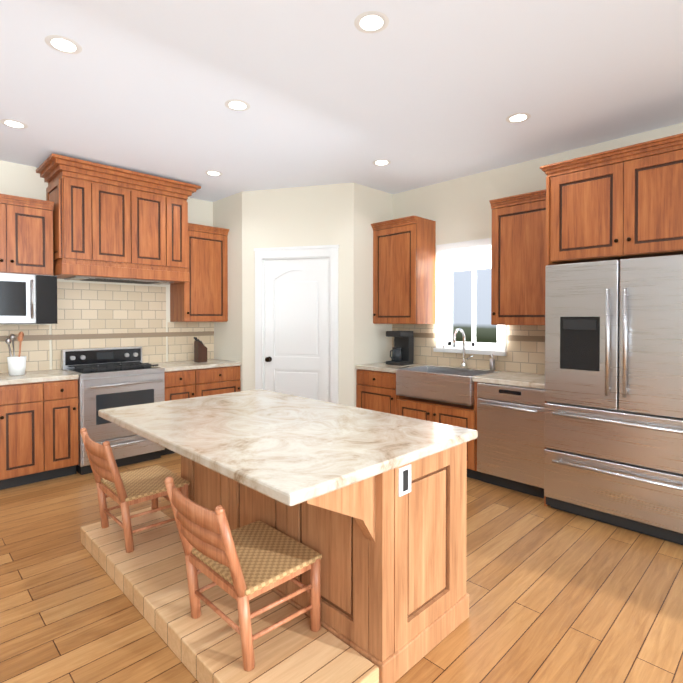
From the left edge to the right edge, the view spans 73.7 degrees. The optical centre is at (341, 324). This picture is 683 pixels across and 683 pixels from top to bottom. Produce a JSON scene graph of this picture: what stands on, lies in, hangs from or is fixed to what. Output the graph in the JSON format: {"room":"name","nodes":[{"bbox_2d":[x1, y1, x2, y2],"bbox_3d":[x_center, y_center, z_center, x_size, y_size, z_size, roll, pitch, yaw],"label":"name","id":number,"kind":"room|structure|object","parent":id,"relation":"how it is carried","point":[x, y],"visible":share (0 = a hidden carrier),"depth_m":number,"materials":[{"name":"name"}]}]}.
{"room":"kitchen","nodes":[
{"label":"kitchen","id":0,"kind":"room"},
{"bbox_2d":[0,160,212,369],"bbox_3d":[-3.861,-0.068,3.532,9.150,2.850,0.150,-1,1,-45],"label":"wall","id":1,"kind":"structure","parent":0,"point":[20,180],"depth_m":4.37,"materials":[{"name":"beige paint"}]},
{"bbox_2d":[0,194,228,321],"bbox_3d":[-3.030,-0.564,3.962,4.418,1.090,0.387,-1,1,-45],"label":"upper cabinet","id":2,"kind":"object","parent":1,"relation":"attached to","point":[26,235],"visible":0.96,"depth_m":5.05,"materials":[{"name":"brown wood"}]},
{"bbox_2d":[0,273,57,323],"bbox_3d":[-2.947,-0.226,3.997,0.712,0.433,0.449,-1,1,-45],"label":"microwave","id":3,"kind":"object","parent":2,"relation":"attached to","point":[28,299],"visible":1,"depth_m":3.95,"materials":[{"name":"silver metal"}]},
{"bbox_2d":[36,153,200,284],"bbox_3d":[-2.206,-0.960,4.604,1.370,1.036,0.622,-1,1,-45],"label":"range hood","id":4,"kind":"object","parent":1,"relation":"attached to","point":[114,224],"visible":0.94,"depth_m":4.36,"materials":[{"name":"brown wood"}]},
{"bbox_2d":[213,192,242,390],"bbox_3d":[-1.327,-0.095,5.464,0.100,2.850,0.660,-1,1,-45],"label":"wall","id":5,"kind":"structure","parent":0,"point":[227,212],"depth_m":5.34,"materials":[{"name":"beige paint"}]},
{"bbox_2d":[242,183,353,406],"bbox_3d":[-0.488,-0.089,5.069,1.306,2.850,0.100,0,1,15],"label":"wall","id":6,"kind":"structure","parent":0,"point":[317,215],"depth_m":4.98,"materials":[{"name":"beige paint"}]},
{"bbox_2d":[254,245,338,403],"bbox_3d":[-0.498,0.239,5.039,0.990,2.195,0.173,0,1,15],"label":"door","id":7,"kind":"structure","parent":6,"relation":"attached to","point":[296,320],"depth_m":5.03,"materials":[{"name":"white wood"}]},
{"bbox_2d":[0,453,682,682],"bbox_3d":[-0.702,1.452,0.243,9.400,0.100,9.400,-1,1,-45],"label":"floor","id":8,"kind":"structure","parent":0,"point":[557,596],"depth_m":2.26,"materials":[{"name":"brown wood"}]},
{"bbox_2d":[0,378,55,489],"bbox_3d":[-2.978,0.918,3.860,0.782,0.870,0.624,-1,1,-45],"label":"base cabinet","id":9,"kind":"object","parent":8,"relation":"on","point":[39,421],"depth_m":3.80,"materials":[{"name":"brown wood"}]},
{"bbox_2d":[0,370,78,381],"bbox_3d":[-3.529,0.470,3.306,2.737,0.040,0.640,-1,1,-45],"label":"countertop","id":10,"kind":"structure","parent":9,"relation":"on","point":[30,375],"depth_m":3.97,"materials":[{"name":"beige stone"}]},
{"bbox_2d":[5,331,25,375],"bbox_3d":[-2.862,0.248,4.004,0.151,0.381,0.151,-1,1,-45],"label":"utensil crock","id":11,"kind":"object","parent":10,"relation":"on","point":[16,365],"visible":1,"depth_m":3.97,"materials":[{"name":"white ceramic"}]},
{"bbox_2d":[56,378,78,477],"bbox_3d":[-2.675,0.914,4.159,0.332,0.870,0.624,-1,1,-45],"label":"base cabinet","id":12,"kind":"object","parent":8,"relation":"on","point":[67,447],"depth_m":4.00,"materials":[{"name":"brown wood"}]},
{"bbox_2d":[61,346,164,474],"bbox_3d":[-2.237,0.794,4.496,0.760,1.100,0.736,-1,1,-45],"label":"range","id":13,"kind":"object","parent":8,"relation":"on","point":[116,377],"visible":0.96,"depth_m":4.30,"materials":[{"name":"silver metal"}]},
{"bbox_2d":[161,366,203,455],"bbox_3d":[-1.864,0.903,4.958,0.413,0.870,0.624,-1,1,-45],"label":"base cabinet","id":14,"kind":"object","parent":8,"relation":"on","point":[179,384],"depth_m":4.74,"materials":[{"name":"brown wood"}]},
{"bbox_2d":[142,358,239,369],"bbox_3d":[-1.688,0.445,5.121,0.901,0.040,0.640,-1,1,-45],"label":"countertop","id":15,"kind":"structure","parent":14,"relation":"on","point":[190,365],"depth_m":5.04,"materials":[{"name":"beige stone"}]},
{"bbox_2d":[194,337,206,361],"bbox_3d":[-1.620,0.279,5.208,0.133,0.286,0.100,-1,1,-45],"label":"knife block","id":16,"kind":"object","parent":15,"relation":"on","point":[200,351],"visible":1,"depth_m":5.18,"materials":[{"name":"brown wood"}]},
{"bbox_2d":[204,366,240,395],"bbox_3d":[-1.591,0.899,5.228,0.620,0.870,0.624,-1,1,-45],"label":"base cabinet","id":17,"kind":"object","parent":8,"relation":"on","point":[217,379],"depth_m":5.05,"materials":[{"name":"brown wood"}]},
{"bbox_2d":[81,507,378,682],"bbox_3d":[-0.748,1.324,2.283,0.461,0.100,2.070,-1,1,-45],"label":"platform","id":18,"kind":"object","parent":8,"relation":"on","point":[148,575],"visible":0.81,"depth_m":1.96,"materials":[{"name":"brown wood"}]},
{"bbox_2d":[80,428,189,552],"bbox_3d":[-1.261,0.945,2.775,0.481,0.645,0.488,-1,1,-45],"label":"chair","id":19,"kind":"object","parent":18,"relation":"on","point":[124,490],"visible":0.96,"depth_m":2.66,"materials":[{"name":"brown wood"}]},
{"bbox_2d":[164,476,321,671],"bbox_3d":[-0.418,0.957,1.921,0.481,0.645,0.488,-1,1,-45],"label":"chair","id":20,"kind":"object","parent":18,"relation":"on","point":[242,566],"visible":1,"depth_m":1.82,"materials":[{"name":"brown wood"}]},
{"bbox_2d":[181,445,468,682],"bbox_3d":[-0.327,0.953,2.419,0.986,0.839,1.704,-1,1,-45],"label":"kitchen island","id":21,"kind":"object","parent":8,"relation":"on","point":[369,506],"depth_m":1.89,"materials":[{"name":"brown wood"}]},
{"bbox_2d":[98,389,477,508],"bbox_3d":[-0.378,0.509,2.370,1.114,0.040,1.770,-1,1,-45],"label":"island countertop","id":22,"kind":"structure","parent":21,"relation":"on","point":[291,451],"depth_m":2.01,"materials":[{"name":"beige stone"}]},
{"bbox_2d":[355,368,402,415],"bbox_3d":[0.590,0.903,4.883,0.624,0.870,0.613,-1,1,-45],"label":"base cabinet","id":23,"kind":"object","parent":8,"relation":"on","point":[375,390],"depth_m":4.66,"materials":[{"name":"brown wood"}]},
{"bbox_2d":[355,362,434,371],"bbox_3d":[0.569,0.448,4.891,0.635,0.040,0.564,-1,1,-45],"label":"countertop","id":24,"kind":"structure","parent":23,"relation":"on","point":[384,367],"depth_m":4.73,"materials":[{"name":"beige stone"}]},
{"bbox_2d":[386,331,413,365],"bbox_3d":[0.615,0.246,4.926,0.286,0.360,0.200,-1,1,-45],"label":"coffee maker","id":25,"kind":"object","parent":24,"relation":"on","point":[402,350],"visible":1,"depth_m":4.90,"materials":[{"name":"black plastic"}]},
{"bbox_2d":[403,396,480,480],"bbox_3d":[1.059,1.034,4.413,0.620,0.620,0.850,-1,1,-45],"label":"base cabinet","id":26,"kind":"object","parent":8,"relation":"on","point":[464,416],"depth_m":4.07,"materials":[{"name":"brown wood"}]},
{"bbox_2d":[472,372,544,387],"bbox_3d":[1.559,0.462,3.887,0.635,0.040,0.624,-1,1,-45],"label":"countertop","id":27,"kind":"structure","parent":26,"relation":"on","point":[522,379],"depth_m":3.77,"materials":[{"name":"beige stone"}]},
{"bbox_2d":[396,365,496,405],"bbox_3d":[1.002,0.560,4.350,0.520,0.252,0.810,-1,1,-45],"label":"sink","id":28,"kind":"object","parent":27,"relation":"in","point":[445,384],"visible":0.9,"depth_m":4.19,"materials":[{"name":"silver metal"}]},
{"bbox_2d":[453,328,472,367],"bbox_3d":[1.198,0.231,4.485,0.221,0.401,0.132,-1,1,-45],"label":"faucet","id":29,"kind":"object","parent":27,"relation":"on","point":[463,364],"visible":1,"depth_m":4.55,"materials":[{"name":"silver metal"}]},
{"bbox_2d":[489,354,494,370],"bbox_3d":[1.432,0.356,4.342,0.086,0.156,0.052,-1,1,-45],"label":"soap dispenser","id":30,"kind":"object","parent":27,"relation":"on","point":[492,364],"visible":1,"depth_m":4.33,"materials":[{"name":"silver metal"}]},
{"bbox_2d":[477,382,544,497],"bbox_3d":[1.548,0.920,3.854,0.666,0.865,0.584,-1,1,-45],"label":"dishwasher","id":31,"kind":"object","parent":8,"relation":"on","point":[510,437],"visible":0.73,"depth_m":3.65,"materials":[{"name":"silver metal"}]},
{"bbox_2d":[540,133,682,506],"bbox_3d":[2.108,0.091,3.278,0.702,2.540,1.080,-1,1,-45],"label":"surround","id":32,"kind":"object","parent":8,"relation":"on","point":[626,202],"visible":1,"depth_m":3.07,"materials":[{"name":"brown wood"}]},
{"bbox_2d":[544,254,682,544],"bbox_3d":[2.061,0.464,3.237,0.802,1.795,0.950,-1,1,-45],"label":"fridge","id":33,"kind":"object","parent":8,"relation":"on","point":[613,441],"visible":1,"depth_m":3.00,"materials":[{"name":"silver metal"}]},
{"bbox_2d":[0,0,682,201],"bbox_3d":[-0.702,-1.497,0.203,9.400,0.100,9.400,-1,1,-45],"label":"ceiling","id":34,"kind":"structure","parent":0,"point":[419,93],"depth_m":2.82,"materials":[{"name":"white paint"}]},
{"bbox_2d":[0,119,27,128],"bbox_3d":[-2.427,-1.487,3.376,0.170,0.005,0.170,-1,1,-45],"label":"recessed light","id":35,"kind":"object","parent":34,"relation":"in","point":[14,123],"visible":1,"depth_m":3.36,"materials":[{"name":"white"}]},
{"bbox_2d":[45,35,81,53],"bbox_3d":[-1.465,-1.474,2.401,0.170,0.005,0.170,-1,1,-45],"label":"recessed light","id":36,"kind":"object","parent":34,"relation":"in","point":[63,44],"visible":1,"depth_m":2.39,"materials":[{"name":"white"}]},
{"bbox_2d":[205,171,222,175],"bbox_3d":[-1.267,-1.503,4.520,0.170,0.005,0.170,-1,1,-45],"label":"recessed light","id":37,"kind":"object","parent":34,"relation":"in","point":[214,173],"visible":1,"depth_m":4.52,"materials":[{"name":"white"}]},
{"bbox_2d":[225,99,249,110],"bbox_3d":[-0.704,-1.483,3.081,0.170,0.005,0.170,-1,1,-45],"label":"recessed light","id":38,"kind":"object","parent":34,"relation":"in","point":[236,105],"visible":1,"depth_m":3.08,"materials":[{"name":"white"}]},
{"bbox_2d":[354,11,388,32],"bbox_3d":[0.146,-1.472,2.220,0.170,0.005,0.170,-1,1,-45],"label":"recessed light","id":39,"kind":"object","parent":34,"relation":"in","point":[371,22],"visible":1,"depth_m":2.21,"materials":[{"name":"white"}]},
{"bbox_2d":[373,159,390,165],"bbox_3d":[0.372,-1.499,4.212,0.170,0.005,0.170,-1,1,-45],"label":"recessed light","id":40,"kind":"object","parent":34,"relation":"in","point":[383,162],"visible":1,"depth_m":4.20,"materials":[{"name":"white"}]},
{"bbox_2d":[506,113,530,122],"bbox_3d":[1.271,-1.486,3.273,0.170,0.005,0.170,-1,1,-45],"label":"recessed light","id":41,"kind":"object","parent":34,"relation":"in","point":[517,117],"visible":1,"depth_m":3.26,"materials":[{"name":"white"}]},
{"bbox_2d":[354,183,392,406],"bbox_3d":[0.328,-0.090,5.116,0.660,2.850,0.100,-1,1,-45],"label":"wall","id":42,"kind":"structure","parent":0,"point":[372,342],"depth_m":4.99,"materials":[{"name":"beige paint"}]},
{"bbox_2d":[393,123,682,355],"bbox_3d":[2.555,-0.067,3.436,0.150,2.850,9.000,-1,1,-45],"label":"wall","id":43,"kind":"structure","parent":0,"point":[458,210],"depth_m":4.53,"materials":[{"name":"beige paint"}]},
{"bbox_2d":[433,238,506,355],"bbox_3d":[1.322,-0.281,4.626,0.170,1.135,0.800,-1,1,-45],"label":"window","id":44,"kind":"structure","parent":43,"relation":"in","point":[474,256],"depth_m":4.71,"materials":[{"name":"white wood"}]},
{"bbox_2d":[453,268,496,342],"bbox_3d":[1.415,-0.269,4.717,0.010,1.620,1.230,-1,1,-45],"label":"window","id":45,"kind":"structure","parent":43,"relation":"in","point":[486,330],"depth_m":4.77,"materials":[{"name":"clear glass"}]}
]}

